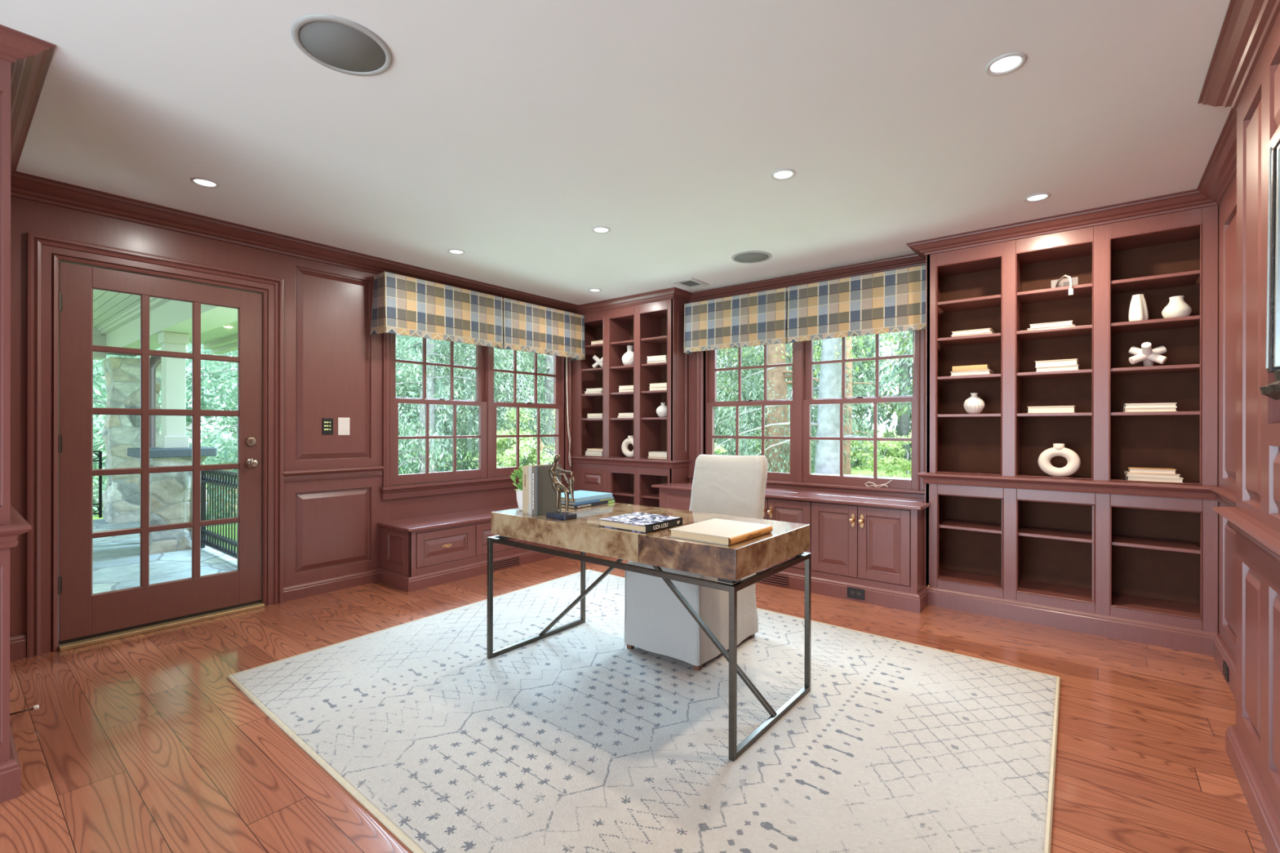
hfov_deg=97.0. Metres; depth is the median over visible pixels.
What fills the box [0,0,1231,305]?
ceiling
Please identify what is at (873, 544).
base cabinet
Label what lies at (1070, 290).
power cord
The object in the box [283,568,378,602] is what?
baseboard
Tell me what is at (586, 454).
book
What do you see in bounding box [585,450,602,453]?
book
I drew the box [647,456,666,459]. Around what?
book
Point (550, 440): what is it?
tree
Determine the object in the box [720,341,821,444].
tree
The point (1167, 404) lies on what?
book
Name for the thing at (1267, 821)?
baseboard
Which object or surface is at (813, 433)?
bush
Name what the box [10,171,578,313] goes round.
crown molding
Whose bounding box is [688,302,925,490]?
window
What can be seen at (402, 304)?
valance
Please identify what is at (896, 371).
tree
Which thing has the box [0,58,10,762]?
wall
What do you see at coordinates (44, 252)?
door frame
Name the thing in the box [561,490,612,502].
book
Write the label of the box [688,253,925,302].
crown molding
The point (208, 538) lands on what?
iron railing
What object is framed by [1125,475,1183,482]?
book
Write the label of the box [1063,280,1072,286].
socket
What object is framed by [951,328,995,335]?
book
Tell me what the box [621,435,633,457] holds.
ring vase
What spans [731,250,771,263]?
ceiling speaker
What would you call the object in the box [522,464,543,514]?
book
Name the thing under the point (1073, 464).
ring vase
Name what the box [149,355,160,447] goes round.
downspout
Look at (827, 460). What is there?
bare tree
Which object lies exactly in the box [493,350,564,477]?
window
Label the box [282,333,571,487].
window
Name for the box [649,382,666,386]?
book
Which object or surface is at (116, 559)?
floor
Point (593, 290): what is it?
recessed light
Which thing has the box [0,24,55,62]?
crown molding
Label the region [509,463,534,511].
potted plant
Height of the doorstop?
0.023 m
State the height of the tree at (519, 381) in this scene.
10.799 m
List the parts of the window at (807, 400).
sash, sash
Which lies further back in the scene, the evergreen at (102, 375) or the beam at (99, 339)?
the evergreen at (102, 375)
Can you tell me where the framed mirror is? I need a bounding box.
[1259,129,1279,399]
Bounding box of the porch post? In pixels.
[158,331,189,448]
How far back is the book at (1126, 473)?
3.06 m
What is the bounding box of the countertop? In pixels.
[651,481,929,510]
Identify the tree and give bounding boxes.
[93,333,477,526]
[93,345,234,516]
[395,333,555,474]
[395,336,545,471]
[435,341,555,468]
[714,333,894,474]
[714,333,897,475]
[714,345,792,455]
[715,346,755,412]
[716,346,786,453]
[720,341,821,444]
[813,330,912,466]
[813,333,894,368]
[813,333,897,475]
[814,333,911,431]
[851,330,913,460]
[857,330,913,417]
[857,332,912,451]
[893,330,913,387]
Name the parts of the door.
knob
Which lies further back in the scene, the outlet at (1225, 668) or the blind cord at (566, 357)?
the blind cord at (566, 357)
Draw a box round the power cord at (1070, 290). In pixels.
[1055,275,1073,295]
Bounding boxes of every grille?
[298,21,385,71]
[734,252,768,262]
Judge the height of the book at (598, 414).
0.024 m
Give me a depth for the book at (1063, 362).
3.31 m
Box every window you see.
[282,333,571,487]
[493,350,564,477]
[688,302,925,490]
[705,342,795,481]
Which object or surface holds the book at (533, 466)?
on the writing desk
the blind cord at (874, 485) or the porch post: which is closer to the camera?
the blind cord at (874, 485)
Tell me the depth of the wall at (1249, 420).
1.81 m
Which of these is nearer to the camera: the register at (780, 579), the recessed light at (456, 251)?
the recessed light at (456, 251)
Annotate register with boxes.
[493,555,519,571]
[755,571,788,586]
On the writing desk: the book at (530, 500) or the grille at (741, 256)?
the book at (530, 500)
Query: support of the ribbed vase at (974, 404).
on the bookcase at (1093, 550)
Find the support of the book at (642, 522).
on the writing desk
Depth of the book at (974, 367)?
3.58 m
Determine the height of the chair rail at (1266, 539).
0.071 m
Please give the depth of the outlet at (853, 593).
3.74 m
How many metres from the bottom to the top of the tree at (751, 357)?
10.031 m
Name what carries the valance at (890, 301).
attached to the window at (807, 400)
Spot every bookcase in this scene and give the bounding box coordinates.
[568,287,691,507]
[906,188,1217,656]
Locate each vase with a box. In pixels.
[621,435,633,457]
[622,345,633,365]
[656,402,666,417]
[963,392,984,413]
[1037,443,1080,476]
[1128,293,1148,321]
[1161,295,1191,318]
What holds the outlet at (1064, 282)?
attached to the bookcase at (1093, 550)
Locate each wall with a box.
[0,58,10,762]
[9,195,572,636]
[93,484,106,505]
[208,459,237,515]
[703,287,787,454]
[811,472,911,479]
[1217,11,1279,819]
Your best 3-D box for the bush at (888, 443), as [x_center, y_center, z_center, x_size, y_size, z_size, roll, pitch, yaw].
[6.408,0.763,13.821,2.586,1.592,2.433,0,0,6]
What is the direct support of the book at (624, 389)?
on the bookcase at (652, 322)
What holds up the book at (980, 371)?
on the bookcase at (1093, 550)
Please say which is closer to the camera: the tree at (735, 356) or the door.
the door
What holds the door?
in the wall at (333, 364)
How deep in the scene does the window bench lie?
4.20 m
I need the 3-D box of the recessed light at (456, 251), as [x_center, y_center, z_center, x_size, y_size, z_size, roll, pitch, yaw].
[-1.256,-1.199,3.873,0.116,0.006,0.116,0,0,39]
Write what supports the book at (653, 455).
on the book at (649, 457)
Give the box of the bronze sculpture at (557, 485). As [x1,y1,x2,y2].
[546,453,577,519]
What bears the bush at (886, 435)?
on the lawn
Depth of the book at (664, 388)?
5.13 m
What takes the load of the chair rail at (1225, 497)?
attached to the wall at (1249, 420)
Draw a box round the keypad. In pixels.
[322,417,333,434]
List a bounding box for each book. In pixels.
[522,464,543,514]
[528,464,544,515]
[532,464,559,515]
[535,464,561,515]
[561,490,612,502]
[561,497,613,505]
[561,499,615,509]
[584,391,602,394]
[584,453,602,456]
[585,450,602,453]
[586,387,602,391]
[586,413,602,416]
[586,448,602,451]
[587,415,602,417]
[590,339,603,344]
[599,511,682,533]
[617,413,633,416]
[617,415,633,417]
[618,385,633,389]
[618,388,633,392]
[646,355,666,361]
[647,360,666,363]
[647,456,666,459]
[648,386,666,391]
[648,451,666,454]
[648,453,666,457]
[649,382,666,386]
[669,518,772,546]
[950,369,993,376]
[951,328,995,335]
[951,331,993,337]
[952,364,990,371]
[1026,324,1075,330]
[1026,405,1075,413]
[1029,320,1073,328]
[1035,358,1079,368]
[1035,364,1079,371]
[1123,402,1177,408]
[1123,407,1177,412]
[1124,471,1180,478]
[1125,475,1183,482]
[1128,466,1176,474]
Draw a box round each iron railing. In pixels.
[93,450,102,517]
[200,470,237,559]
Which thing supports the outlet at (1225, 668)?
attached to the wall at (1249, 420)
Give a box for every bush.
[751,432,857,473]
[811,433,879,470]
[850,430,905,464]
[852,429,911,477]
[877,432,911,477]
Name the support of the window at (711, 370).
attached to the window at (807, 400)
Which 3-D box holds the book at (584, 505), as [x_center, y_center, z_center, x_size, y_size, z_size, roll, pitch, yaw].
[-0.335,0.406,3.063,0.258,0.016,0.325,0,0,36]
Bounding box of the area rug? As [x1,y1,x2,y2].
[226,568,1060,852]
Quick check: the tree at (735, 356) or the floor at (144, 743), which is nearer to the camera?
the floor at (144, 743)
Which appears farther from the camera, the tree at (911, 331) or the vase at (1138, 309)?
the tree at (911, 331)
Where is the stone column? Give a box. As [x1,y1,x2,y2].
[101,356,160,524]
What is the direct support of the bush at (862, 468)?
on the lawn
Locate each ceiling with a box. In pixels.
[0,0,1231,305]
[93,288,150,328]
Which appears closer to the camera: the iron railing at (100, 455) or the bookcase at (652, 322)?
the bookcase at (652, 322)
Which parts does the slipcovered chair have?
leg, leg, backrest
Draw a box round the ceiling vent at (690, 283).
[671,277,709,288]
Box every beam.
[93,328,106,359]
[97,297,237,356]
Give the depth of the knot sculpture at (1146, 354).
3.08 m
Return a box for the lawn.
[93,428,911,552]
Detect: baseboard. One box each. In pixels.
[0,634,26,803]
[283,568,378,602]
[1213,634,1279,852]
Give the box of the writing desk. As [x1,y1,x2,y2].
[487,502,810,761]
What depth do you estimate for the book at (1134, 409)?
3.06 m
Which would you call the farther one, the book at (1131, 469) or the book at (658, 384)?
the book at (658, 384)
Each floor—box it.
[0,551,1267,852]
[92,518,237,594]
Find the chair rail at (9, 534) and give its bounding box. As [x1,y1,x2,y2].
[0,504,31,548]
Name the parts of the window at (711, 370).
sash, sash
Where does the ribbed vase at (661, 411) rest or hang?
on the bookcase at (652, 322)
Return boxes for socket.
[850,591,860,595]
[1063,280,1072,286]
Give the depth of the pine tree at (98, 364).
12.03 m
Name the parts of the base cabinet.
fixed panel, knob, door, knob, door, door, knob, knob, door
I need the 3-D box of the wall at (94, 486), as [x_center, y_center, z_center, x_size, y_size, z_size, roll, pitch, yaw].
[-13.214,1.652,10.695,0.426,0.750,6.250,0,0,39]
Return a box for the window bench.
[377,503,578,592]
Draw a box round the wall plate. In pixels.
[337,417,349,435]
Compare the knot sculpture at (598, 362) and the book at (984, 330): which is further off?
the knot sculpture at (598, 362)
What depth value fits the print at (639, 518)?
2.37 m
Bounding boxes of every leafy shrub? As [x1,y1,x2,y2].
[474,407,555,467]
[714,442,727,454]
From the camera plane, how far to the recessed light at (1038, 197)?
2.94 m
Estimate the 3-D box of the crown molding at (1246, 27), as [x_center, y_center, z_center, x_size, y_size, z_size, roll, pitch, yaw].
[0.640,-1.163,0.168,0.194,0.072,7.060,0,0,39]
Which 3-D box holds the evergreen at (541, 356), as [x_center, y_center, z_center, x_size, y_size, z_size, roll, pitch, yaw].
[-2.699,-3.991,30.918,6.862,12.694,7.431,0,0,39]
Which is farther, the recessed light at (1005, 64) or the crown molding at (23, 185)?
the crown molding at (23, 185)
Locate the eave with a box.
[189,320,237,354]
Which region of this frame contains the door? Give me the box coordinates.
[57,261,264,651]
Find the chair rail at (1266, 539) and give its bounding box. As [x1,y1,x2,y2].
[1212,506,1279,564]
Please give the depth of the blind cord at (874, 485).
4.09 m
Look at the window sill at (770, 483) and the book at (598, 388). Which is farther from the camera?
the book at (598, 388)
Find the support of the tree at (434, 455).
on the lawn
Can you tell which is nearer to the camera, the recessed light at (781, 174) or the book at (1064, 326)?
the recessed light at (781, 174)
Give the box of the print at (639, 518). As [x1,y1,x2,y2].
[600,511,678,525]
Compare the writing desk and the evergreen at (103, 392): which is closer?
the writing desk
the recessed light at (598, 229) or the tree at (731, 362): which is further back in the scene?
the tree at (731, 362)
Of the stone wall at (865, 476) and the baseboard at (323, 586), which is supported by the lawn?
the stone wall at (865, 476)
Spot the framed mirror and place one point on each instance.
(1272, 390)
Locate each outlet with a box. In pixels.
[847,586,864,599]
[1050,276,1078,288]
[1222,660,1228,682]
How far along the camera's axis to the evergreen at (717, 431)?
23.79 m
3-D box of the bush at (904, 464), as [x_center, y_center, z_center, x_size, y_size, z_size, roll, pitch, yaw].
[5.873,0.786,11.000,2.424,1.553,2.472,0,0,33]
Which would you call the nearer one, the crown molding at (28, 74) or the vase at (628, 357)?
the crown molding at (28, 74)
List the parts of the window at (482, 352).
sash, sash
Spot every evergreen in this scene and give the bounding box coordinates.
[93,345,237,463]
[93,366,106,477]
[395,337,500,453]
[435,342,544,453]
[529,351,544,403]
[531,355,545,403]
[714,346,765,454]
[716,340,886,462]
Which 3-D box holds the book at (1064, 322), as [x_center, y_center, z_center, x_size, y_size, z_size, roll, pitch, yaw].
[2.465,-0.602,3.390,0.205,0.024,0.172,0,0,39]
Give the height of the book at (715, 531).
0.030 m
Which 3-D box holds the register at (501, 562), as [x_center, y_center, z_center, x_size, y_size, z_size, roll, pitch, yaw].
[-1.097,1.103,4.559,0.004,0.074,0.318,0,0,39]
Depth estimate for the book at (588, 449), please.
5.66 m
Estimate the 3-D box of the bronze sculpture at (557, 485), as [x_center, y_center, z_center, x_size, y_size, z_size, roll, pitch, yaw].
[-0.356,0.269,2.580,0.163,0.290,0.076,0,0,39]
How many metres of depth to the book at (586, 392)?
5.63 m
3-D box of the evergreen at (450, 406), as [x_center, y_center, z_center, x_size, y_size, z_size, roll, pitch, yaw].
[-7.761,-4.159,31.301,7.190,13.014,6.887,0,0,-8]
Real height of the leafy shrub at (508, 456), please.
2.466 m
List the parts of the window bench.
panel, drawer, pull, drawer, drawer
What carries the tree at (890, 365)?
on the lawn
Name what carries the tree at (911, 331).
on the lawn
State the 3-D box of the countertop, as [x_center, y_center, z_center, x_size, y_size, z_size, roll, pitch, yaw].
[1.069,0.502,4.330,2.095,0.020,0.503,0,0,39]
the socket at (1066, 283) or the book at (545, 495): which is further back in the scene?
the socket at (1066, 283)
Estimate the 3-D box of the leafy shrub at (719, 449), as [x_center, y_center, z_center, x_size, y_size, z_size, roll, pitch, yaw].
[1.185,0.895,10.518,1.079,1.245,1.169,0,0,2]
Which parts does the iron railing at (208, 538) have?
rail, rail, rail, rail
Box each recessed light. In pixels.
[190,177,219,187]
[447,248,465,254]
[588,288,601,292]
[591,226,610,233]
[770,168,795,180]
[985,52,1026,75]
[1023,192,1050,202]
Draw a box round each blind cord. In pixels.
[566,356,571,466]
[864,480,892,487]
[913,331,915,363]
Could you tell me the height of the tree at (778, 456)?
10.139 m
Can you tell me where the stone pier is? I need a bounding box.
[127,446,217,554]
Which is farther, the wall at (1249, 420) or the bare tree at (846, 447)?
the bare tree at (846, 447)
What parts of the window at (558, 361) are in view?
sash, sash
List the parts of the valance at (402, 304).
return panel, cloth panel, cloth panel, return panel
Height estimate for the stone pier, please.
1.044 m
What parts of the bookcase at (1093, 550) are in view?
panel, shelf, shelf, shelf, shelf, shelf, shelf, shelf, shelf, shelf, shelf, cornice, waist moulding, panel, shelf, shelf, shelf, shelf, shelf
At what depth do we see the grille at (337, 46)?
1.78 m
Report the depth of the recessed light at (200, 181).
2.78 m
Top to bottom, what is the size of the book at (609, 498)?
0.014 m
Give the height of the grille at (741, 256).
0.004 m
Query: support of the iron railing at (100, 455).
on the floor at (116, 559)
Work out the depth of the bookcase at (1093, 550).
3.34 m
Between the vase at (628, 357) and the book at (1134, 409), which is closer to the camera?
the book at (1134, 409)
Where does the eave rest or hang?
attached to the porch roof
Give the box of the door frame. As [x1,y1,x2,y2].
[26,231,284,657]
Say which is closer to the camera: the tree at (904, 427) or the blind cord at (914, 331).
the blind cord at (914, 331)
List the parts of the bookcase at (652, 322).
shelf, shelf, shelf, door, shelf, shelf, shelf, shelf, shelf, shelf, waist moulding, panel, cornice, shelf, shelf, shelf, shelf, shelf, panel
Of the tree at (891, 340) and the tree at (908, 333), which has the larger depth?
the tree at (891, 340)
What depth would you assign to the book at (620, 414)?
5.38 m
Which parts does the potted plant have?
pot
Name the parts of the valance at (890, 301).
cloth panel, cloth panel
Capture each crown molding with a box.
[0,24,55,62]
[10,46,55,174]
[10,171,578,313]
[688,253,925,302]
[1196,0,1279,204]
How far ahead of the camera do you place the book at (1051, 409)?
3.32 m
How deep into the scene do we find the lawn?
16.45 m
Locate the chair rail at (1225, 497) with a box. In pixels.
[1209,486,1235,507]
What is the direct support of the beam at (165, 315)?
on the porch post
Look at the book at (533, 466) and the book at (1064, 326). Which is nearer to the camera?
the book at (533, 466)
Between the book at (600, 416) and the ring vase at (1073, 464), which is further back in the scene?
the book at (600, 416)
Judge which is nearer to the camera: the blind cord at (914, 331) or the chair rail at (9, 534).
the chair rail at (9, 534)
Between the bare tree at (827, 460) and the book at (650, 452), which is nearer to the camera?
the book at (650, 452)
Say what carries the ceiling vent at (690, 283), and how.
in the ceiling at (501, 133)
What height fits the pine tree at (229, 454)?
8.976 m
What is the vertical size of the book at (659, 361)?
0.022 m
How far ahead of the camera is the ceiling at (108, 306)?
5.93 m
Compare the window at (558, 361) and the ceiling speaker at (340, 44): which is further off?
the window at (558, 361)
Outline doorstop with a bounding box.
[9,705,39,715]
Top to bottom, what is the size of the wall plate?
0.124 m
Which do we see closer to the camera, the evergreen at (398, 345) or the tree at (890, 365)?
the tree at (890, 365)
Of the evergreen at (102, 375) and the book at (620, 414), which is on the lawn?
the evergreen at (102, 375)
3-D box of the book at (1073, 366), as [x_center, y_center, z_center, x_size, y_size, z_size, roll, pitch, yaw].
[2.488,-0.342,3.372,0.204,0.029,0.172,0,0,39]
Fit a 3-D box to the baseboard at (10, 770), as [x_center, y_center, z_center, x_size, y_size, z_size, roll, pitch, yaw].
[-3.483,1.086,1.053,1.552,0.115,3.285,0,0,39]
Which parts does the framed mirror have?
frame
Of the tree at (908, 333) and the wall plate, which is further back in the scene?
the tree at (908, 333)
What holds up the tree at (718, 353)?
on the lawn
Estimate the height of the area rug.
0.012 m
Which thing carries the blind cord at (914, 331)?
hanging from the window at (807, 400)
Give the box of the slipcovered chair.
[624,454,768,671]
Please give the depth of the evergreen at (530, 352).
24.73 m
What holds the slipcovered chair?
on the area rug
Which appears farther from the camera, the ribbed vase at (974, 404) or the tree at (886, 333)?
the tree at (886, 333)
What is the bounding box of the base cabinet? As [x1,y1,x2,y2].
[651,481,929,613]
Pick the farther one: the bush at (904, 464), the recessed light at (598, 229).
the bush at (904, 464)
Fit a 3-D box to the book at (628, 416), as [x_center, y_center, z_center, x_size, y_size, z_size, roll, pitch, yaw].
[-0.086,-0.096,5.435,0.207,0.018,0.171,0,0,39]
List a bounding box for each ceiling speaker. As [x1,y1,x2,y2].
[290,13,392,75]
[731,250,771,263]
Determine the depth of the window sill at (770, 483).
4.23 m
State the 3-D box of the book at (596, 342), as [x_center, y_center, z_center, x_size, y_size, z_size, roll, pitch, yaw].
[-0.366,-0.836,5.662,0.190,0.040,0.173,0,0,39]
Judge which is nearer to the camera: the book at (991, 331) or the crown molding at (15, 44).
the crown molding at (15, 44)
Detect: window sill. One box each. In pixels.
[379,471,573,500]
[688,475,924,498]
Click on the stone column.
(122, 495)
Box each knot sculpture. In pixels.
[591,355,603,368]
[1128,342,1167,366]
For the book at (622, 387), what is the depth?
5.37 m
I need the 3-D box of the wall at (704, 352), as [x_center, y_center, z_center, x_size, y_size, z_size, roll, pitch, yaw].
[1.534,-0.022,4.372,5.480,2.350,0.140,0,0,39]
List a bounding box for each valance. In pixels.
[369,271,585,360]
[683,264,925,355]
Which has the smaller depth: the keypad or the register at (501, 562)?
the keypad

